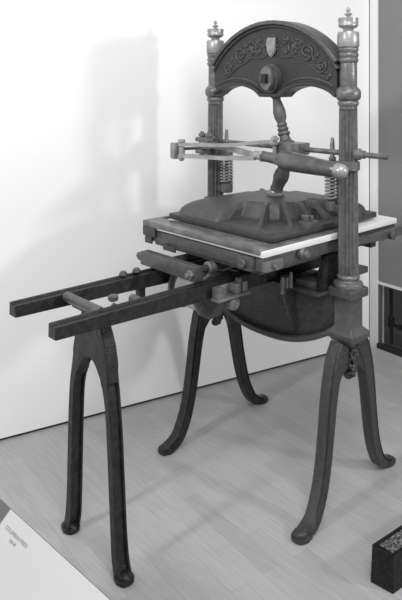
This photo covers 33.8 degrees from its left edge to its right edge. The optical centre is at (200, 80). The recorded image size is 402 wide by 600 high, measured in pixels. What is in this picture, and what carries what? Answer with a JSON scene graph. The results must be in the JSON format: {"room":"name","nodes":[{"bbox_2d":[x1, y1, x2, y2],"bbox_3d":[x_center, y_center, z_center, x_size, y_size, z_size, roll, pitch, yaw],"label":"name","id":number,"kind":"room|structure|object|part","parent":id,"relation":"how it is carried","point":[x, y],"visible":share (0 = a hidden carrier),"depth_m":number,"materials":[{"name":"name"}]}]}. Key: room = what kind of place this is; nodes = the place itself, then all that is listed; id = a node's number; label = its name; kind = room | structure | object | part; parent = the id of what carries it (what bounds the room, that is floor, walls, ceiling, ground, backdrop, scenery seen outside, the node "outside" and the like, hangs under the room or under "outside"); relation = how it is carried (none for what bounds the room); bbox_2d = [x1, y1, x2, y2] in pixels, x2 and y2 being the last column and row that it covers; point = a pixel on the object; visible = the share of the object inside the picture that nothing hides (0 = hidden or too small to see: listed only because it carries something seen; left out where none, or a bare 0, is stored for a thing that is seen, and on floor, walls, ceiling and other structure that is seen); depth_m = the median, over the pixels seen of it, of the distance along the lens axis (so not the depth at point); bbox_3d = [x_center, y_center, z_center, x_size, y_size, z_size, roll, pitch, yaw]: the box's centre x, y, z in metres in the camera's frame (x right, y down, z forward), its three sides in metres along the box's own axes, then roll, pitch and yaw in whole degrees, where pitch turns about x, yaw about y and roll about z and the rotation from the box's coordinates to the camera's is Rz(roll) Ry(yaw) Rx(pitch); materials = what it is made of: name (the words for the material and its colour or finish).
{"room":"museum exhibit room","nodes":[
{"label":"museum exhibit room","id":0,"kind":"room"},
{"bbox_2d":[0,0,368,438],"bbox_3d":[-1.027,0.067,2.862,4.600,2.986,0.120,0,0,-30],"label":"wall","id":1,"kind":"structure","parent":0,"point":[95,95],"depth_m":3.15,"materials":[{"name":"white paint"}]},
{"bbox_2d":[0,354,325,439],"bbox_3d":[-1.030,1.567,2.867,4.600,0.014,0.108,0,0,-30],"label":"baseboard","id":2,"kind":"structure","parent":1,"relation":"attached to","point":[322,354],"depth_m":3.26,"materials":[{"name":"black"}]},
{"bbox_2d":[370,0,377,346],"bbox_3d":[1.050,0.074,3.942,0.073,3.000,0.058,0,0,-42],"label":"trim","id":3,"kind":"structure","parent":1,"relation":"attached to","point":[373,3],"depth_m":3.91,"materials":[{"name":"white paint"}]},
{"bbox_2d":[377,342,401,356],"bbox_3d":[1.531,1.560,3.306,0.036,0.028,1.542,0,0,-39],"label":"baseboard","id":4,"kind":"structure","parent":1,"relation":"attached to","point":[382,346],"depth_m":3.83,"materials":[{"name":"black"}]},
{"bbox_2d":[0,248,401,599],"bbox_3d":[0.200,1.599,2.790,7.890,0.050,6.605,0,0,-42],"label":"floor","id":5,"kind":"structure","parent":0,"point":[215,517],"depth_m":2.53,"materials":[{"name":"grey wood"}]},
{"bbox_2d":[0,499,109,599],"bbox_3d":[-0.347,1.324,1.364,0.267,0.500,1.000,0,0,-45],"label":"sign","id":6,"kind":"object","parent":5,"relation":"on","point":[31,568],"visible":1,"depth_m":1.50,"materials":[{"name":"grey"}]},
{"bbox_2d":[9,7,401,587],"bbox_3d":[0.097,0.654,2.476,1.533,1.864,0.978,0,0,-42],"label":"press","id":7,"kind":"object","parent":5,"relation":"on","point":[251,259],"visible":1,"depth_m":2.48,"materials":[{"name":"metal"}]},
{"bbox_3d":[-0.423,1.214,2.280,0.047,0.701,0.124,0,0,-42],"label":"stand leg","id":8,"kind":"part","parent":7,"relation":"part of","materials":[{"name":"metal"}]},
{"bbox_3d":[-0.059,0.747,2.622,1.480,0.064,0.043,0,0,-42],"label":"rail","id":9,"kind":"part","parent":7,"relation":"part of","materials":[{"name":"metal"}]},
{"bbox_3d":[-0.280,1.214,2.121,0.047,0.701,0.132,0,0,-42],"label":"stand leg","id":10,"kind":"part","parent":7,"relation":"part of","materials":[{"name":"metal"}]},
{"bbox_3d":[0.110,0.747,2.436,1.480,0.064,0.043,0,0,-42],"label":"rail","id":11,"kind":"part","parent":7,"relation":"part of","materials":[{"name":"metal"}]},
{"bbox_3d":[-0.054,1.264,2.900,0.053,0.613,0.294,0,0,43],"label":"leg","id":12,"kind":"part","parent":7,"relation":"part of","materials":[{"name":"metal"}]},
{"bbox_3d":[0.176,0.689,2.792,0.842,0.028,0.028,0,0,-42],"label":"slide rod","id":13,"kind":"part","parent":7,"relation":"part of","materials":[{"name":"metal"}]},
{"bbox_2d":[211,318,218,325],"bbox_3d":[0.066,1.086,3.020,0.038,0.064,0.038,0,0,-42],"label":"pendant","id":14,"kind":"object","parent":7,"relation":"attached to","point":[215,321],"depth_m":3.00,"materials":[{"name":"metal"}]},
{"bbox_3d":[0.287,0.689,2.670,0.842,0.028,0.028,0,0,-42],"label":"slide rod","id":15,"kind":"part","parent":7,"relation":"part of","materials":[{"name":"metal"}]},
{"bbox_3d":[0.063,0.320,2.783,0.386,0.032,0.038,0,0,35],"label":"lever","id":16,"kind":"part","parent":7,"relation":"part of","materials":[{"name":"metal"}]},
{"bbox_3d":[0.100,0.477,2.983,0.056,0.043,0.101,0,0,-42],"label":"spring seat","id":17,"kind":"part","parent":7,"relation":"part of","materials":[{"name":"metal"}]},
{"bbox_3d":[0.107,0.261,2.793,0.451,0.048,0.042,0,0,29],"label":"lever","id":18,"kind":"part","parent":7,"relation":"part of","materials":[{"name":"metal"}]},
{"bbox_3d":[0.113,0.291,2.837,0.029,0.042,0.398,0,0,-34],"label":"connecting rod","id":19,"kind":"part","parent":7,"relation":"part of","materials":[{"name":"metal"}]},
{"bbox_3d":[0.115,0.352,2.966,0.018,0.273,0.018,0,0,-42],"label":"guide rod","id":20,"kind":"part","parent":7,"relation":"part of","materials":[{"name":"metal"}]},
{"bbox_3d":[0.194,1.264,3.144,0.051,0.613,0.310,0,0,45],"label":"leg","id":21,"kind":"part","parent":7,"relation":"part of","materials":[{"name":"metal"}]},
{"bbox_3d":[0.310,0.035,2.751,0.086,0.064,0.674,0,0,-42],"label":"moulding","id":22,"kind":"part","parent":7,"relation":"part of","materials":[{"name":"metal"}]},
{"bbox_3d":[0.305,-0.157,2.747,0.086,0.183,0.689,0,0,-42],"label":"arch moulding","id":23,"kind":"part","parent":7,"relation":"part of","materials":[{"name":"metal"}]},
{"bbox_2d":[267,189,283,196],"bbox_3d":[0.310,0.464,2.751,0.072,0.025,0.072,0,0,-42],"label":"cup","id":24,"kind":"object","parent":7,"relation":"on","point":[272,192],"depth_m":2.72,"materials":[{"name":"metal"}]},
{"bbox_3d":[0.305,-0.086,2.747,0.046,0.303,0.664,0,0,-42],"label":"crown","id":25,"kind":"part","parent":7,"relation":"part of","materials":[{"name":"metal"}]},
{"bbox_3d":[0.366,0.309,2.510,0.078,0.079,0.376,0,0,-42],"label":"handle","id":26,"kind":"part","parent":7,"relation":"part of","materials":[{"name":"metal"}]},
{"bbox_3d":[0.435,1.264,2.365,0.053,0.613,0.289,0,0,43],"label":"leg","id":27,"kind":"part","parent":7,"relation":"part of","materials":[{"name":"metal"}]},
{"bbox_3d":[0.520,0.477,2.520,0.056,0.043,0.101,0,0,-42],"label":"spring seat","id":28,"kind":"part","parent":7,"relation":"part of","materials":[{"name":"metal"}]},
{"bbox_3d":[0.504,0.352,2.537,0.018,0.273,0.018,0,0,-42],"label":"guide rod","id":29,"kind":"part","parent":7,"relation":"part of","materials":[{"name":"metal"}]},
{"bbox_3d":[0.500,0.322,2.355,0.056,0.056,0.049,0,0,-42],"label":"handle knob","id":30,"kind":"part","parent":7,"relation":"part of","materials":[{"name":"metal"}]},
{"bbox_2d":[343,368,351,378],"bbox_3d":[0.553,1.086,2.483,0.038,0.064,0.038,0,0,-42],"label":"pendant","id":31,"kind":"object","parent":7,"relation":"attached to","point":[347,374],"depth_m":2.47,"materials":[{"name":"metal"}]},
{"bbox_3d":[0.674,1.264,2.612,0.059,0.613,0.311,0,0,39],"label":"leg","id":32,"kind":"part","parent":7,"relation":"part of","materials":[{"name":"metal"}]},
{"bbox_2d":[371,525,401,593],"bbox_3d":[0.728,1.514,2.176,0.434,0.120,0.075,0,0,-37],"label":"box","id":33,"kind":"object","parent":5,"relation":"on","point":[386,563],"visible":1,"depth_m":2.05,"materials":[{"name":"black ceramic"}]},
{"bbox_2d":[369,0,369,210],"bbox_3d":[1.634,0.074,5.391,2.278,3.000,4.778,0,0,-42],"label":"wall","id":34,"kind":"structure","parent":0,"point":[369,0],"depth_m":6.79,"materials":[{"name":"grey paint"}]},
{"bbox_2d":[378,0,401,286],"bbox_3d":[1.538,-0.122,3.311,0.018,2.608,1.541,0,0,-39],"label":"wall","id":35,"kind":"structure","parent":0,"point":[389,11],"depth_m":3.84,"materials":[{"name":"grey paint"}]},
{"bbox_2d":[378,284,401,349],"bbox_3d":[1.538,1.373,3.310,0.020,0.343,1.541,0,0,-39],"label":"window","id":36,"kind":"structure","parent":35,"relation":"in","point":[391,298],"depth_m":3.85,"materials":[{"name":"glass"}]},
{"bbox_2d":[378,281,401,290],"bbox_3d":[1.537,1.192,3.310,0.030,0.016,1.541,0,0,-39],"label":"trim","id":37,"kind":"structure","parent":35,"relation":"attached to","point":[379,282],"depth_m":3.84,"materials":[{"name":"white paint"}]}
]}

